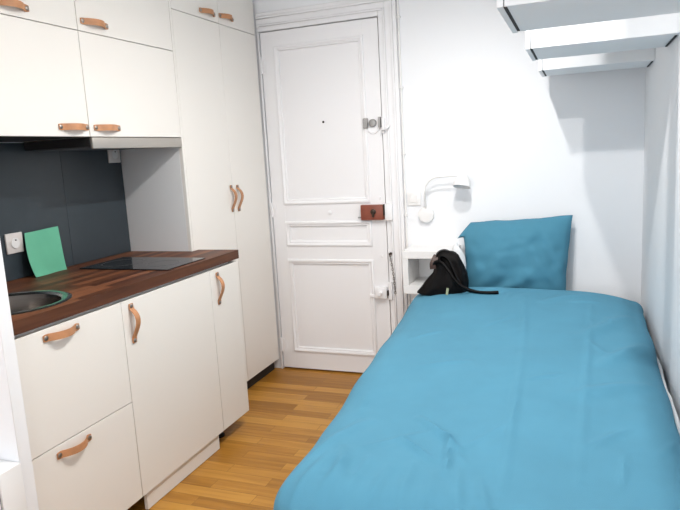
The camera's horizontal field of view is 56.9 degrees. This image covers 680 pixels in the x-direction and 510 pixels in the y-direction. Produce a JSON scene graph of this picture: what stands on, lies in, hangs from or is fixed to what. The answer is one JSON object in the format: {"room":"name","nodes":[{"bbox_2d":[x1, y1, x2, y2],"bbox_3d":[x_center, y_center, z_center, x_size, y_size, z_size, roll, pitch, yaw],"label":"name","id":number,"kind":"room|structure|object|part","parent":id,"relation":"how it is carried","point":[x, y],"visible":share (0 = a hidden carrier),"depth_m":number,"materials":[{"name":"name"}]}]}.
{"room":"studio apartment","nodes":[
{"label":"studio apartment","id":0,"kind":"room"},
{"bbox_2d":[0,242,38,509],"bbox_3d":[-1.299,-0.111,1.915,0.635,2.500,0.045,0,10,21],"label":"wall partition","id":1,"kind":"structure","parent":0,"point":[14,439],"depth_m":1.89,"materials":[{"name":"white paint"}]},
{"bbox_2d":[127,367,362,509],"bbox_3d":[-0.411,1.204,1.626,2.714,0.100,5.096,0,10,21],"label":"floor","id":2,"kind":"structure","parent":0,"point":[290,408],"depth_m":3.06,"materials":[{"name":"brown wood"}]},
{"bbox_2d":[0,460,26,509],"bbox_3d":[-1.252,0.884,1.991,0.608,0.507,0.114,0,10,21],"label":"radiator","id":3,"kind":"object","parent":2,"relation":"on","point":[12,491],"visible":1,"depth_m":1.87,"materials":[{"name":"white metal"}]},
{"bbox_2d":[14,301,142,509],"bbox_3d":[-1.148,0.643,2.292,0.632,0.876,0.493,0,10,21],"label":"base cabinet","id":4,"kind":"object","parent":2,"relation":"on","point":[73,370],"visible":0.88,"depth_m":2.16,"materials":[{"name":"white wood"}]},
{"bbox_3d":[-0.907,0.256,2.071,0.030,0.025,0.155,0,10,21],"label":"handle","id":5,"kind":"part","parent":4,"relation":"part of","materials":[{"name":"beige leather"}]},
{"bbox_3d":[-0.905,0.412,2.155,0.019,0.392,0.492,0,10,21],"label":"drawer","id":6,"kind":"part","parent":4,"relation":"part of","materials":[{"name":"white paint"}]},
{"bbox_3d":[-0.888,0.650,2.128,0.030,0.025,0.155,0,10,21],"label":"handle","id":7,"kind":"part","parent":4,"relation":"part of","materials":[{"name":"beige leather"}]},
{"bbox_3d":[-0.883,0.801,2.218,0.019,0.392,0.492,0,10,21],"label":"drawer","id":8,"kind":"part","parent":4,"relation":"part of","materials":[{"name":"white paint"}]},
{"bbox_2d":[116,270,223,508],"bbox_3d":[-0.953,0.550,2.799,0.632,0.876,0.608,0,10,21],"label":"base cabinet","id":9,"kind":"object","parent":2,"relation":"on","point":[170,341],"visible":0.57,"depth_m":2.65,"materials":[{"name":"white wood"}]},
{"bbox_2d":[6,250,238,335],"bbox_3d":[-1.036,0.108,2.623,0.617,0.042,1.364,0,10,21],"label":"countertop","id":10,"kind":"structure","parent":9,"relation":"on","point":[89,289],"depth_m":2.50,"materials":[{"name":"brown wood"}]},
{"bbox_2d":[8,290,71,314],"bbox_3d":[-1.135,0.244,2.166,0.408,0.162,0.408,0,10,21],"label":"sink","id":11,"kind":"object","parent":10,"relation":"in","point":[27,301],"visible":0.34,"depth_m":2.31,"materials":[{"name":"silver metal"}]},
{"bbox_3d":[-1.135,0.247,2.167,0.336,0.152,0.336,0,10,21],"label":"bowl","id":12,"kind":"part","parent":11,"relation":"part of","materials":[{"name":"silver metal"}]},
{"bbox_2d":[24,226,66,276],"bbox_3d":[-1.276,-0.017,2.728,0.058,0.192,0.211,0,10,21],"label":"paper sheet","id":13,"kind":"object","parent":10,"relation":"on","point":[43,247],"visible":1,"depth_m":2.72,"materials":[{"name":"green paper"}]},
{"bbox_2d":[79,257,204,270],"bbox_3d":[-0.894,0.038,2.855,0.472,0.005,0.292,0,10,21],"label":"cooktop","id":14,"kind":"object","parent":10,"relation":"in","point":[123,263],"visible":1,"depth_m":2.83,"materials":[{"name":"black glass"}]},
{"bbox_3d":[-0.781,0.262,2.401,0.030,0.155,0.025,0,10,21],"label":"handle","id":15,"kind":"part","parent":9,"relation":"part of","materials":[{"name":"beige leather"}]},
{"bbox_2d":[120,0,278,388],"bbox_3d":[-0.776,-0.408,3.582,0.411,2.495,0.861,0,10,21],"label":"tall cabinet","id":16,"kind":"object","parent":2,"relation":"on","point":[209,192],"visible":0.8,"depth_m":3.38,"materials":[{"name":"white wood"}]},
{"bbox_3d":[-0.775,-0.371,3.129,0.020,2.423,0.016,0,10,21],"label":"panel","id":17,"kind":"part","parent":16,"relation":"part of","materials":[{"name":"white paint"}]},
{"bbox_3d":[-0.752,-1.409,3.173,0.019,0.388,0.428,0,10,21],"label":"door","id":18,"kind":"part","parent":16,"relation":"part of","materials":[{"name":"white paint"}]},
{"bbox_3d":[-0.682,-1.270,3.283,0.030,0.025,0.150,0,10,21],"label":"handle","id":19,"kind":"part","parent":16,"relation":"part of","materials":[{"name":"beige leather"}]},
{"bbox_3d":[-0.685,-0.217,3.366,0.019,2.025,0.428,0,10,21],"label":"door","id":20,"kind":"part","parent":16,"relation":"part of","materials":[{"name":"white paint"}]},
{"bbox_3d":[-0.615,-1.310,3.458,0.030,0.025,0.150,0,10,21],"label":"handle","id":21,"kind":"part","parent":16,"relation":"part of","materials":[{"name":"beige leather"}]},
{"bbox_3d":[-0.594,-0.318,3.527,0.030,0.150,0.025,0,10,21],"label":"handle","id":22,"kind":"part","parent":16,"relation":"part of","materials":[{"name":"beige leather"}]},
{"bbox_3d":[-0.603,-1.480,3.561,0.019,0.388,0.412,0,10,21],"label":"door","id":23,"kind":"part","parent":16,"relation":"part of","materials":[{"name":"white paint"}]},
{"bbox_3d":[-0.569,-0.327,3.592,0.030,0.150,0.025,0,10,21],"label":"handle","id":24,"kind":"part","parent":16,"relation":"part of","materials":[{"name":"beige leather"}]},
{"bbox_3d":[-0.536,-0.288,3.754,0.019,2.025,0.412,0,10,21],"label":"door","id":25,"kind":"part","parent":16,"relation":"part of","materials":[{"name":"white paint"}]},
{"bbox_2d":[205,260,248,437],"bbox_3d":[-0.801,0.477,3.196,0.632,0.876,0.250,0,10,21],"label":"base cabinet","id":26,"kind":"object","parent":2,"relation":"on","point":[224,282],"visible":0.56,"depth_m":3.08,"materials":[{"name":"white wood"}]},
{"bbox_3d":[-0.563,0.158,2.970,0.030,0.155,0.025,0,10,21],"label":"handle","id":27,"kind":"part","parent":26,"relation":"part of","materials":[{"name":"beige leather"}]},
{"bbox_2d":[657,358,679,434],"bbox_3d":[0.680,0.679,2.483,1.064,0.541,2.060,0,10,21],"label":"bed","id":28,"kind":"object","parent":2,"relation":"on","point":[676,418],"visible":0.11,"depth_m":2.02,"materials":[{"name":"white wood"}]},
{"bbox_2d":[273,287,679,509],"bbox_3d":[0.579,0.624,2.351,1.164,0.628,2.069,0,10,21],"label":"duvet","id":29,"kind":"object","parent":28,"relation":"on","point":[512,398],"visible":1,"depth_m":1.86,"materials":[{"name":"teal fabric"}]},
{"bbox_2d":[417,249,498,295],"bbox_3d":[0.598,0.090,3.212,0.427,0.235,0.162,0,10,21],"label":"handbag","id":30,"kind":"object","parent":29,"relation":"on","point":[449,275],"visible":0.98,"depth_m":3.19,"materials":[{"name":"black leather"}]},
{"bbox_3d":[0.553,0.067,3.197,0.157,0.180,0.107,0,10,21],"label":"handle","id":31,"kind":"part","parent":30,"relation":"part of","materials":[{"name":"black leather"}]},
{"bbox_2d":[451,241,465,267],"bbox_3d":[0.627,0.056,3.325,0.079,0.267,0.045,0,10,21],"label":"cloth","id":32,"kind":"object","parent":29,"relation":"on","point":[455,248],"visible":0.34,"depth_m":3.30,"materials":[{"name":"white fabric"}]},
{"bbox_2d":[457,215,572,289],"bbox_3d":[0.919,0.019,3.339,0.596,0.435,0.200,0,10,21],"label":"pillow","id":33,"kind":"object","parent":28,"relation":"on","point":[521,253],"visible":0.93,"depth_m":3.28,"materials":[{"name":"teal fabric"}]},
{"bbox_2d":[253,0,645,367],"bbox_3d":[0.389,-0.495,3.694,2.714,2.500,0.150,0,10,21],"label":"wall","id":34,"kind":"structure","parent":0,"point":[528,144],"depth_m":3.37,"materials":[{"name":"white paint"}]},
{"bbox_2d":[260,17,391,372],"bbox_3d":[-0.087,-0.298,3.817,0.749,2.104,0.104,0,10,21],"label":"door","id":35,"kind":"structure","parent":34,"relation":"in","point":[322,83],"depth_m":3.81,"materials":[{"name":"white paint"}]},
{"bbox_2d":[255,0,407,368],"bbox_3d":[-0.045,-0.347,3.780,0.871,2.229,0.047,0,10,21],"label":"trim","id":36,"kind":"structure","parent":34,"relation":"attached to","point":[344,10],"depth_m":3.63,"materials":[{"name":"white paint"}]},
{"bbox_3d":[0.258,-0.741,3.584,0.056,0.085,0.032,5,12,42],"label":"strike plate","id":37,"kind":"part","parent":36,"relation":"part of","materials":[{"name":"white paint"}]},
{"bbox_3d":[0.304,0.214,3.754,0.020,0.106,0.020,0,10,21],"label":"strike plate","id":38,"kind":"part","parent":36,"relation":"part of","materials":[{"name":"white paint"}]},
{"bbox_3d":[0.313,0.109,3.722,0.036,0.250,0.024,0,10,21],"label":"door chain","id":39,"kind":"part","parent":36,"relation":"part of","materials":[{"name":"grey metal"}]},
{"bbox_2d":[396,0,410,306],"bbox_3d":[0.371,-0.480,3.613,0.022,2.500,0.017,0,10,21],"label":"trim","id":40,"kind":"structure","parent":34,"relation":"attached to","point":[398,17],"depth_m":3.57,"materials":[{"name":"white wood"}]},
{"bbox_2d":[407,192,420,205],"bbox_3d":[0.428,-0.325,3.622,0.081,0.080,0.012,0,10,21],"label":"light switch","id":41,"kind":"object","parent":34,"relation":"attached to","point":[413,198],"visible":1,"depth_m":3.62,"materials":[{"name":"white plastic"}]},
{"bbox_2d":[402,244,460,293],"bbox_3d":[0.521,0.078,3.534,0.280,0.240,0.246,0,10,21],"label":"shelf","id":42,"kind":"object","parent":34,"relation":"attached to","point":[416,259],"visible":0.51,"depth_m":3.49,"materials":[{"name":"white plastic"}]},
{"bbox_2d":[418,173,470,222],"bbox_3d":[0.572,-0.313,3.504,0.331,0.275,0.097,3,11,35],"label":"wall lamp","id":43,"kind":"object","parent":34,"relation":"attached to","point":[426,214],"visible":1,"depth_m":3.50,"materials":[{"name":"white plastic"}]},
{"bbox_2d":[641,33,679,420],"bbox_3d":[0.729,-0.066,0.929,0.100,2.500,4.846,0,10,21],"label":"wall","id":44,"kind":"structure","parent":0,"point":[660,267],"depth_m":2.40,"materials":[{"name":"white paint"}]},
{"bbox_2d":[496,0,679,32],"bbox_3d":[0.653,-0.945,1.543,0.488,0.658,0.390,0,10,21],"label":"shelf","id":45,"kind":"object","parent":44,"relation":"attached to","point":[519,15],"visible":1,"depth_m":1.60,"materials":[{"name":"white wood"}]},
{"bbox_3d":[0.432,-0.948,1.627,0.016,0.656,0.390,0,10,21],"label":"door","id":46,"kind":"part","parent":45,"relation":"part of","materials":[{"name":"white wood"}]},
{"bbox_2d":[538,48,654,76],"bbox_3d":[1.171,-1.191,2.883,0.482,0.658,0.305,0,10,21],"label":"shelf","id":47,"kind":"object","parent":44,"relation":"attached to","point":[639,58],"visible":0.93,"depth_m":2.82,"materials":[{"name":"white"}]},
{"bbox_3d":[0.953,-1.194,2.966,0.016,0.656,0.305,0,10,21],"label":"door","id":48,"kind":"part","parent":47,"relation":"part of","materials":[{"name":"white"}]},
{"bbox_2d":[525,13,679,60],"bbox_3d":[0.916,-1.069,2.219,0.482,0.658,0.348,0,10,21],"label":"shelf","id":49,"kind":"object","parent":44,"relation":"attached to","point":[656,31],"visible":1,"depth_m":2.14,"materials":[{"name":"white wood"}]},
{"bbox_3d":[0.699,-1.072,2.302,0.016,0.656,0.348,0,10,21],"label":"door","id":50,"kind":"part","parent":49,"relation":"part of","materials":[{"name":"white"}]},
{"bbox_3d":[1.155,-0.746,2.192,0.007,0.003,0.258,0,10,21],"label":"hanging rail","id":51,"kind":"part","parent":49,"relation":"part of","materials":[{"name":"black metal"}]},
{"bbox_3d":[-1.713,-0.079,1.862,0.100,2.500,4.846,0,10,21],"label":"wall","id":52,"kind":"structure","parent":0,"visible":0},
{"bbox_2d":[0,0,76,29],"bbox_3d":[-1.303,-1.026,2.196,0.411,0.404,0.609,0,10,21],"label":"upper cabinet","id":53,"kind":"object","parent":52,"relation":"attached to","point":[60,13],"visible":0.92,"depth_m":2.29,"materials":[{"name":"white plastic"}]},
{"bbox_3d":[-1.118,-0.859,2.148,0.030,0.025,0.155,0,10,21],"label":"handle","id":54,"kind":"part","parent":53,"relation":"part of","materials":[{"name":"beige leather"}]},
{"bbox_2d":[0,14,89,141],"bbox_3d":[-1.280,-0.624,2.261,0.411,0.406,0.609,0,10,21],"label":"upper cabinet","id":55,"kind":"object","parent":52,"relation":"attached to","point":[42,93],"visible":1,"depth_m":2.28,"materials":[{"name":"white wood"}]},
{"bbox_3d":[-1.290,-0.429,2.301,0.349,0.010,0.609,0,10,21],"label":"panel","id":56,"kind":"part","parent":55,"relation":"part of","materials":[{"name":"black"}]},
{"bbox_3d":[-1.015,-0.495,2.423,0.030,0.025,0.155,0,10,21],"label":"handle","id":57,"kind":"part","parent":55,"relation":"part of","materials":[{"name":"beige leather"}]},
{"bbox_2d":[0,143,130,281],"bbox_3d":[-1.349,-0.188,2.658,0.008,0.564,1.308,0,10,21],"label":"backsplash","id":58,"kind":"structure","parent":52,"relation":"attached to","point":[81,193],"depth_m":2.88,"materials":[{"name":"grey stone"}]},
{"bbox_2d":[4,232,23,254],"bbox_3d":[-1.352,-0.050,2.613,0.020,0.084,0.084,0,10,21],"label":"power outlet","id":59,"kind":"object","parent":58,"relation":"attached to","point":[13,241],"visible":1,"depth_m":2.61,"materials":[{"name":"white plastic"}]},
{"bbox_3d":[-1.421,-0.154,2.471,0.008,0.564,0.902,0,10,21],"label":"panel","id":60,"kind":"part","parent":58,"relation":"part of","materials":[{"name":"blue stone"}]},
{"bbox_3d":[-1.190,-0.265,3.073,0.008,0.564,0.406,0,10,21],"label":"panel","id":61,"kind":"part","parent":58,"relation":"part of","materials":[{"name":"blue stone"}]},
{"bbox_2d":[107,150,120,162],"bbox_3d":[-1.137,-0.508,3.168,0.020,0.084,0.084,0,10,21],"label":"power outlet","id":62,"kind":"object","parent":58,"relation":"attached to","point":[113,155],"visible":0.88,"depth_m":3.16,"materials":[{"name":"white plastic"}]},
{"bbox_2d":[26,31,180,141],"bbox_3d":[-1.063,-0.728,2.827,0.411,0.406,0.620,0,10,21],"label":"upper cabinet","id":63,"kind":"object","parent":52,"relation":"attached to","point":[130,88],"visible":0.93,"depth_m":2.72,"materials":[{"name":"white wood"}]},
{"bbox_2d":[24,137,181,150],"bbox_3d":[-1.055,-0.503,2.868,0.366,0.046,0.612,0,10,21],"label":"hood","id":64,"kind":"object","parent":63,"relation":"attached to","point":[88,143],"visible":1,"depth_m":2.64,"materials":[{"name":"black"}]},
{"bbox_3d":[-0.950,-0.526,2.594,0.030,0.025,0.155,0,10,21],"label":"handle","id":65,"kind":"part","parent":63,"relation":"part of","materials":[{"name":"beige leather"}]},
{"bbox_3d":[-0.910,-0.727,2.769,0.019,0.406,0.618,0,10,21],"label":"door","id":66,"kind":"part","parent":63,"relation":"part of","materials":[{"name":"white paint"}]},
{"bbox_2d":[74,0,172,50],"bbox_3d":[-1.086,-1.130,2.762,0.411,0.404,0.620,0,10,21],"label":"upper cabinet","id":67,"kind":"object","parent":52,"relation":"attached to","point":[143,22],"visible":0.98,"depth_m":2.72,"materials":[{"name":"white wood"}]},
{"bbox_3d":[-0.975,-0.931,2.522,0.030,0.025,0.155,0,10,21],"label":"handle","id":68,"kind":"part","parent":67,"relation":"part of","materials":[{"name":"beige leather"}]}
]}

